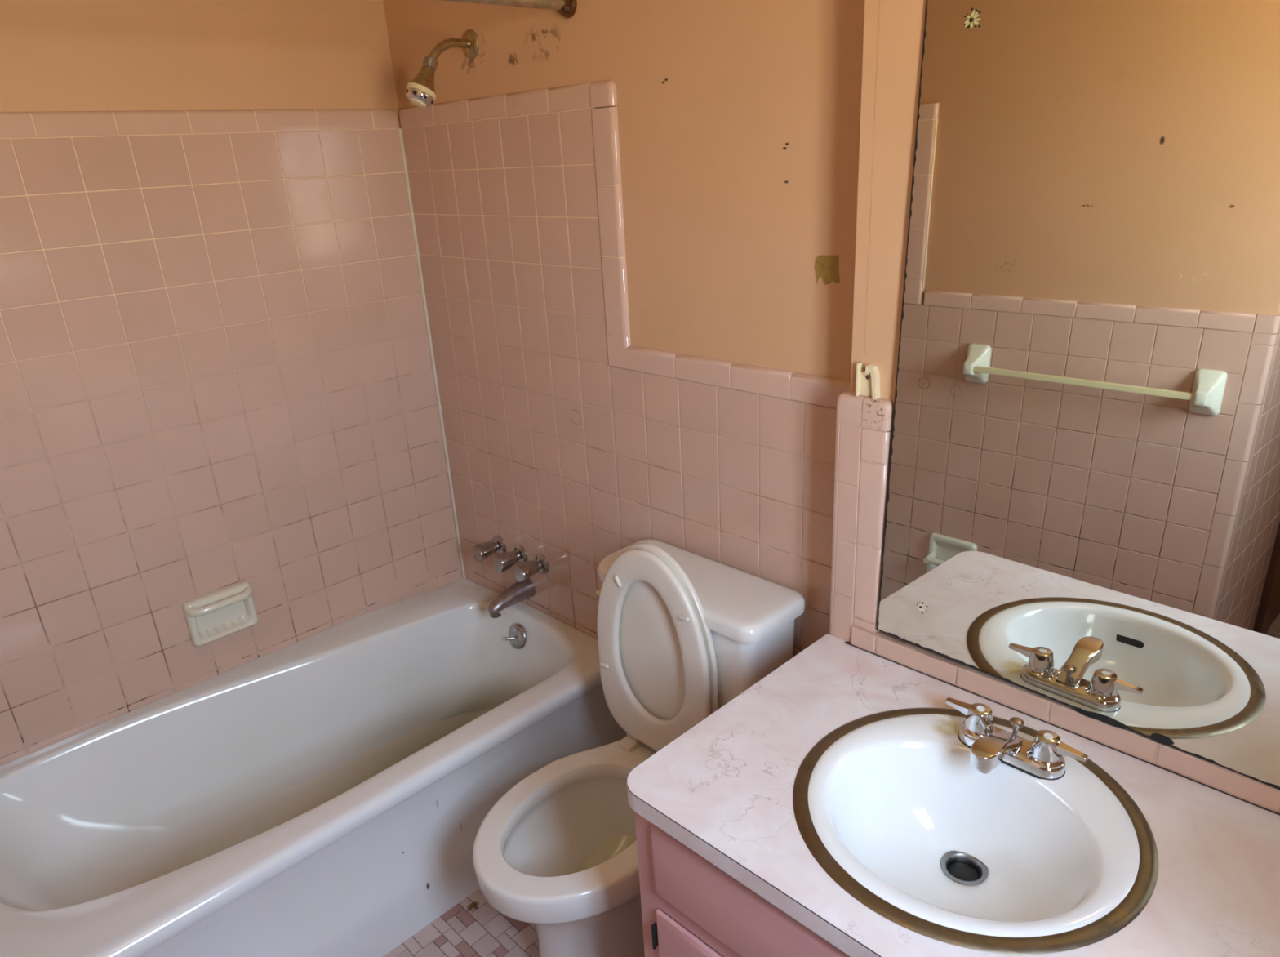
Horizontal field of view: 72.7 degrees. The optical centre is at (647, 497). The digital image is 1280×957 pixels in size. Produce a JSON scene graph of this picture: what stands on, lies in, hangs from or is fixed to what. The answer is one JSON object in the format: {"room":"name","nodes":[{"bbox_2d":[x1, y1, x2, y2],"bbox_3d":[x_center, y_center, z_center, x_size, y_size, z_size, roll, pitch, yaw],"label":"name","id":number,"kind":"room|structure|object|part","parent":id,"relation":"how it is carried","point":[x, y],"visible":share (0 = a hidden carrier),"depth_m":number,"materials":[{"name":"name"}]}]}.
{"room":"bathroom","nodes":[
{"label":"bathroom","id":0,"kind":"room"},
{"bbox_2d":[0,0,466,765],"bbox_3d":[-1.206,-0.301,2.095,0.137,2.440,1.740,18,30,42],"label":"wall","id":1,"kind":"structure","parent":0,"point":[218,367],"depth_m":2.10,"materials":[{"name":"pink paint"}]},
{"bbox_3d":[-1.186,-0.800,1.861,0.010,0.049,1.450,18,30,42],"label":"bullnose trim","id":2,"kind":"part","parent":1,"relation":"part of","materials":[{"name":"pink tile"}]},
{"bbox_2d":[181,580,258,646],"bbox_3d":[-1.110,0.308,2.274,0.053,0.128,0.168,18,30,42],"label":"soap dish","id":3,"kind":"object","parent":1,"relation":"attached to","point":[213,615],"visible":1,"depth_m":2.27,"materials":[{"name":"beige ceramic"}]},
{"bbox_2d":[382,888,539,956],"bbox_3d":[-0.578,1.366,1.293,2.860,0.120,2.880,18,30,42],"label":"floor","id":4,"kind":"structure","parent":0,"point":[472,927],"depth_m":2.00,"materials":[{"name":"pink tile"}]},
{"bbox_2d":[0,577,626,956],"bbox_3d":[-0.823,0.736,2.184,0.774,0.413,1.439,18,30,42],"label":"bathtub","id":5,"kind":"object","parent":4,"relation":"on","point":[330,792],"visible":0.94,"depth_m":2.11,"materials":[{"name":"ceramic"}]},
{"bbox_3d":[-0.403,0.413,2.554,0.032,0.011,0.010,-8,22,-11],"label":"trip lever","id":6,"kind":"part","parent":5,"relation":"part of","materials":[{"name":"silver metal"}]},
{"bbox_3d":[-0.384,0.409,2.561,0.076,0.073,0.030,18,30,42],"label":"overflow plate","id":7,"kind":"part","parent":5,"relation":"part of","materials":[{"name":"silver metal"}]},
{"bbox_2d":[472,538,804,956],"bbox_3d":[-0.059,0.569,1.835,0.471,0.905,0.694,18,30,42],"label":"toilet","id":8,"kind":"object","parent":4,"relation":"on","point":[682,633],"visible":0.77,"depth_m":1.81,"materials":[{"name":"white ceramic"}]},
{"bbox_3d":[-0.057,0.808,1.928,0.378,0.392,0.676,18,30,42],"label":"bowl","id":9,"kind":"part","parent":8,"relation":"part of","materials":[{"name":"white ceramic"}]},
{"bbox_3d":[-0.086,0.222,1.943,0.060,0.028,0.027,12,26,33],"label":"flush lever","id":10,"kind":"part","parent":8,"relation":"part of","materials":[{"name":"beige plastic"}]},
{"bbox_3d":[0.005,0.335,1.858,0.331,0.484,0.026,18,30,42],"label":"seat","id":11,"kind":"part","parent":8,"relation":"part of","materials":[{"name":"beige plastic"}]},
{"bbox_3d":[0.021,0.329,1.872,0.340,0.495,0.025,18,30,42],"label":"seat","id":12,"kind":"part","parent":8,"relation":"part of","materials":[{"name":"beige plastic"}]},
{"bbox_3d":[0.099,0.186,1.871,0.471,0.038,0.198,18,30,42],"label":"tank lid","id":13,"kind":"part","parent":8,"relation":"part of","materials":[{"name":"white ceramic"}]},
{"bbox_3d":[0.111,0.375,1.953,0.434,0.376,0.175,18,30,42],"label":"tank","id":14,"kind":"part","parent":8,"relation":"part of","materials":[{"name":"white ceramic"}]},
{"bbox_2d":[634,810,850,956],"bbox_3d":[0.577,0.850,1.246,1.126,0.757,0.544,18,30,42],"label":"vanity cabinet","id":15,"kind":"object","parent":4,"relation":"on","point":[691,907],"visible":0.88,"depth_m":1.25,"materials":[{"name":"pink wood"}]},
{"bbox_3d":[0.401,0.882,1.069,1.126,0.667,0.021,18,30,42],"label":"frame","id":16,"kind":"part","parent":15,"relation":"part of","materials":[{"name":"pink wood"}]},
{"bbox_3d":[0.106,0.875,1.363,0.233,0.435,0.012,18,30,42],"label":"door","id":17,"kind":"part","parent":15,"relation":"part of","materials":[{"name":"pink wood"}]},
{"bbox_2d":[626,633,1279,956],"bbox_3d":[0.549,0.486,1.101,1.139,0.030,0.556,18,30,42],"label":"countertop","id":18,"kind":"structure","parent":15,"relation":"on","point":[722,788],"depth_m":1.20,"materials":[{"name":"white laminate"}]},
{"bbox_2d":[792,707,1158,954],"bbox_3d":[0.443,0.507,1.236,0.470,0.170,0.470,18,30,42],"label":"sink","id":19,"kind":"object","parent":18,"relation":"in","point":[892,806],"visible":0.94,"depth_m":1.25,"materials":[{"name":"ceramic"}]},
{"bbox_2d":[945,697,1088,779],"bbox_3d":[0.543,0.359,1.294,0.161,0.058,0.157,-2,22,4],"label":"faucet","id":20,"kind":"object","parent":18,"relation":"on","point":[990,745],"visible":1,"depth_m":1.26,"materials":[{"name":"silver metal"}]},
{"bbox_3d":[0.484,0.325,1.346,0.048,0.017,0.017,18,30,42],"label":"lever","id":21,"kind":"part","parent":20,"relation":"part of","materials":[{"name":"silver metal"}]},
{"bbox_3d":[0.507,0.338,1.327,0.050,0.038,0.050,18,30,42],"label":"handle","id":22,"kind":"part","parent":20,"relation":"part of","materials":[{"name":"silver metal"}]},
{"bbox_3d":[0.508,0.362,1.267,0.039,0.038,0.122,18,30,42],"label":"spout","id":23,"kind":"part","parent":20,"relation":"part of","materials":[{"name":"silver metal"}]},
{"bbox_3d":[0.544,0.374,1.303,0.157,0.018,0.053,18,30,42],"label":"plate","id":24,"kind":"part","parent":20,"relation":"part of","materials":[{"name":"silver metal"}]},
{"bbox_3d":[0.551,0.349,1.303,0.021,0.040,0.021,18,30,42],"label":"lift knob","id":25,"kind":"part","parent":20,"relation":"part of","materials":[{"name":"silver metal"}]},
{"bbox_3d":[0.578,0.361,1.260,0.050,0.038,0.050,18,30,42],"label":"handle","id":26,"kind":"part","parent":20,"relation":"part of","materials":[{"name":"silver metal"}]},
{"bbox_3d":[0.600,0.363,1.236,0.048,0.017,0.017,18,30,42],"label":"lever","id":27,"kind":"part","parent":20,"relation":"part of","materials":[{"name":"silver metal"}]},
{"bbox_2d":[382,0,865,656],"bbox_3d":[-0.040,-0.345,2.049,1.830,2.440,0.133,18,30,42],"label":"wall","id":28,"kind":"structure","parent":0,"point":[635,220],"depth_m":1.88,"materials":[{"name":"pink tile"}]},
{"bbox_2d":[405,29,479,107],"bbox_3d":[-0.481,-0.991,2.007,0.069,0.167,0.185,18,30,42],"label":"shower","id":29,"kind":"object","parent":28,"relation":"attached to","point":[420,91],"visible":1,"depth_m":1.98,"materials":[{"name":"silver metal"}]},
{"bbox_3d":[-0.461,-1.030,2.010,0.020,0.058,0.122,18,30,42],"label":"shower arm","id":30,"kind":"part","parent":29,"relation":"part of","materials":[{"name":"silver metal"}]},
{"bbox_2d":[471,535,506,561],"bbox_3d":[-0.475,0.155,2.588,0.060,0.060,0.086,18,30,42],"label":"handle","id":31,"kind":"object","parent":28,"relation":"attached to","point":[482,551],"visible":0.97,"depth_m":2.57,"materials":[{"name":"silver metal"}]},
{"bbox_3d":[-0.482,0.160,2.580,0.051,0.052,0.064,18,30,42],"label":"knob","id":32,"kind":"part","parent":31,"relation":"part of","materials":[{"name":"silver metal"}]},
{"bbox_2d":[439,0,577,18],"bbox_3d":[-0.679,-0.801,1.319,0.054,0.054,1.465,18,30,42],"label":"shower curtain rod","id":33,"kind":"object","parent":28,"relation":"attached to","point":[566,9],"visible":1,"depth_m":1.74,"materials":[{"name":"metal"}]},
{"bbox_3d":[-0.681,-0.800,1.317,0.027,0.027,1.459,18,30,42],"label":"rod","id":34,"kind":"part","parent":33,"relation":"part of","materials":[{"name":"metal"}]},
{"bbox_2d":[493,544,527,572],"bbox_3d":[-0.401,0.179,2.518,0.060,0.060,0.086,18,30,42],"label":"handle","id":35,"kind":"object","parent":28,"relation":"attached to","point":[503,562],"visible":0.98,"depth_m":2.50,"materials":[{"name":"silver metal"}]},
{"bbox_3d":[-0.408,0.185,2.512,0.052,0.050,0.064,18,30,42],"label":"knob","id":36,"kind":"part","parent":35,"relation":"part of","materials":[{"name":"silver metal"}]},
{"bbox_2d":[487,577,535,617],"bbox_3d":[-0.402,0.290,2.522,0.056,0.072,0.148,18,30,42],"label":"tub spout","id":37,"kind":"object","parent":28,"relation":"attached to","point":[518,592],"visible":0.96,"depth_m":2.51,"materials":[{"name":"grey metal"}]},
{"bbox_2d":[514,553,549,582],"bbox_3d":[-0.331,0.202,2.452,0.060,0.060,0.086,18,30,42],"label":"handle","id":38,"kind":"object","parent":28,"relation":"attached to","point":[523,571],"visible":1,"depth_m":2.44,"materials":[{"name":"silver metal"}]},
{"bbox_3d":[-0.337,0.206,2.443,0.050,0.052,0.064,18,30,42],"label":"knob","id":39,"kind":"part","parent":38,"relation":"part of","materials":[{"name":"silver metal"}]},
{"bbox_3d":[-0.084,-0.579,1.897,1.593,0.597,0.014,18,30,42],"label":"bullnose trim","id":40,"kind":"part","parent":28,"relation":"part of","materials":[{"name":"pink tile"}]},
{"bbox_2d":[829,0,945,657],"bbox_3d":[0.852,-0.031,1.144,1.274,2.440,0.232,18,30,42],"label":"wall","id":41,"kind":"structure","parent":0,"point":[894,29],"depth_m":1.39,"materials":[{"name":"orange paint"}]},
{"bbox_3d":[0.412,0.197,1.630,0.106,0.815,0.106,18,30,42],"label":"bullnose trim","id":42,"kind":"part","parent":41,"relation":"part of","materials":[{"name":"pink tile"}]},
{"bbox_2d":[855,361,879,399],"bbox_3d":[0.365,-0.193,1.438,0.040,0.056,0.015,18,30,42],"label":"bracket","id":43,"kind":"object","parent":41,"relation":"attached to","point":[868,382],"visible":1,"depth_m":1.44,"materials":[{"name":"beige"}]},
{"bbox_2d":[844,625,1279,815],"bbox_3d":[0.759,0.376,1.253,1.095,0.038,0.018,18,30,42],"label":"trim","id":44,"kind":"structure","parent":41,"relation":"attached to","point":[947,670],"depth_m":1.35,"materials":[{"name":"pink tile"}]},
{"bbox_2d":[876,0,1279,789],"bbox_3d":[0.751,-0.126,1.033,0.023,1.063,1.023,-22,29,-40],"label":"mirror","id":45,"kind":"object","parent":41,"relation":"attached to","point":[1082,508],"visible":1,"depth_m":1.17,"materials":[{"name":"clear mirror"}]},
{"bbox_2d":[915,602,927,611],"bbox_3d":[0.466,0.186,1.480,0.020,0.016,0.001,18,30,42],"label":"sticker","id":46,"kind":"object","parent":45,"relation":"attached to","point":[920,606],"depth_m":1.48,"materials":[{"name":"beige"}]},
{"bbox_2d":[964,9,981,28],"bbox_3d":[0.434,-0.638,1.160,0.023,0.022,0.001,18,30,42],"label":"sticker","id":47,"kind":"object","parent":45,"relation":"attached to","point":[972,17],"depth_m":1.16,"materials":[{"name":"beige"}]}
]}

